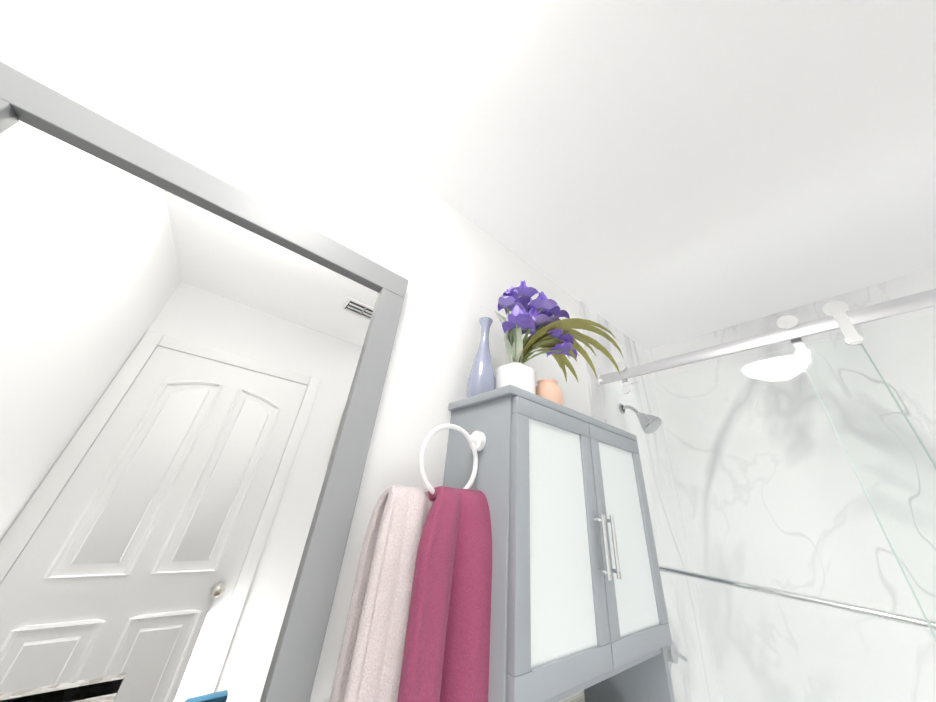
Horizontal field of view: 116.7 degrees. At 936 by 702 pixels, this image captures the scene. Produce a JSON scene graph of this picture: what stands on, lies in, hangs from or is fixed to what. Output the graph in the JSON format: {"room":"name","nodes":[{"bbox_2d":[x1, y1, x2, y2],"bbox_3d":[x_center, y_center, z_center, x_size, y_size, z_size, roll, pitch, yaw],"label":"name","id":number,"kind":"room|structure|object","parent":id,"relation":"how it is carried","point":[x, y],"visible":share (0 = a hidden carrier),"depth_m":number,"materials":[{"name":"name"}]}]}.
{"room":"bathroom","nodes":[
{"label":"bathroom","id":0,"kind":"room"},
{"bbox_2d":[0,0,591,701],"bbox_3d":[0.080,0.661,0.781,2.740,2.440,0.100,24,-32,-32],"label":"wall","id":1,"kind":"structure","parent":0,"point":[180,78],"depth_m":0.72,"materials":[{"name":"white paint"}]},
{"bbox_2d":[0,62,407,701],"bbox_3d":[-0.507,0.080,0.433,0.742,0.920,0.027,24,-32,-32],"label":"mirror","id":2,"kind":"object","parent":1,"relation":"attached to","point":[194,362],"visible":0.98,"depth_m":0.46,"materials":[{"name":"grey mirror"}]},
{"bbox_2d":[579,301,722,701],"bbox_3d":[0.816,0.743,1.302,0.768,1.979,0.012,24,-32,-32],"label":"wall","id":3,"kind":"structure","parent":1,"relation":"attached to","point":[634,353],"depth_m":1.38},
{"bbox_2d":[619,403,687,671],"bbox_3d":[0.764,0.853,1.089,0.170,1.380,0.166,24,-32,-32],"label":"fittings","id":4,"kind":"object","parent":3,"relation":"attached to","point":[655,426],"depth_m":1.30,"materials":[{"name":"silver metal"}]},
{"bbox_2d":[595,288,935,701],"bbox_3d":[1.020,0.560,0.511,0.132,1.578,1.516,24,-32,-32],"label":"shower door","id":5,"kind":"structure","parent":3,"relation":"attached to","point":[837,315],"depth_m":0.81,"materials":[{"name":"clear glass"}]},
{"bbox_2d":[181,0,935,350],"bbox_3d":[0.696,-0.713,0.775,2.740,0.100,1.720,24,-32,-32],"label":"ceiling","id":6,"kind":"structure","parent":0,"point":[647,174],"depth_m":0.84,"materials":[{"name":"white paint"}]},
{"bbox_3d":[0.472,1.537,-0.381,2.740,0.100,1.720,24,-32,-32],"label":"floor","id":7,"kind":"structure","parent":0,"visible":0},
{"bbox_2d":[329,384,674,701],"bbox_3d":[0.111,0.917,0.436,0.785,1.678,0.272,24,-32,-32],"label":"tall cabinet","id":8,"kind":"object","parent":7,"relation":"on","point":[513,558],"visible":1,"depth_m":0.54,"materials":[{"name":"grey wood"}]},
{"bbox_2d":[467,317,494,397],"bbox_3d":[0.045,0.024,0.849,0.080,0.268,0.080,24,-32,-32],"label":"vase","id":9,"kind":"object","parent":8,"relation":"on","point":[481,378],"visible":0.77,"depth_m":0.81,"materials":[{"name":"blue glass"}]},
{"bbox_2d":[536,379,563,405],"bbox_3d":[0.237,0.140,0.854,0.090,0.100,0.090,24,-32,-32],"label":"pot","id":10,"kind":"object","parent":8,"relation":"on","point":[550,389],"visible":0.54,"depth_m":0.83,"materials":[{"name":"beige"}]},
{"bbox_2d":[480,280,623,394],"bbox_3d":[0.281,-0.027,0.900,0.499,0.415,0.304,24,-32,-32],"label":"potted plant","id":11,"kind":"object","parent":8,"relation":"on","point":[555,336],"visible":0.94,"depth_m":0.88,"materials":[{"name":"purple plant"}]},
{"bbox_2d":[559,690,582,701],"bbox_3d":[0.170,0.823,0.646,0.220,0.145,0.065,24,-32,-32],"label":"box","id":12,"kind":"object","parent":8,"relation":"in","point":[577,697],"depth_m":0.68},
{"bbox_3d":[-0.401,0.879,-0.218,0.835,1.061,0.606,24,-32,-32],"label":"bathroom vanity","id":13,"kind":"object","parent":7,"relation":"on","visible":0},
{"bbox_2d":[73,693,116,701],"bbox_3d":[-0.500,0.518,0.210,0.190,0.330,0.031,24,-32,-32],"label":"frame","id":14,"kind":"object","parent":13,"relation":"on","point":[108,698],"visible":1,"depth_m":0.33,"materials":[{"name":"white"}]},
{"bbox_3d":[1.642,0.854,0.853,0.100,2.440,1.620,24,-32,-32],"label":"wall","id":15,"kind":"structure","parent":0,"visible":0},
{"bbox_2d":[646,267,935,701],"bbox_3d":[1.588,0.646,0.964,0.012,1.979,1.519,24,-32,-32],"label":"wall","id":16,"kind":"structure","parent":15,"relation":"attached to","point":[914,283],"depth_m":1.19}
]}

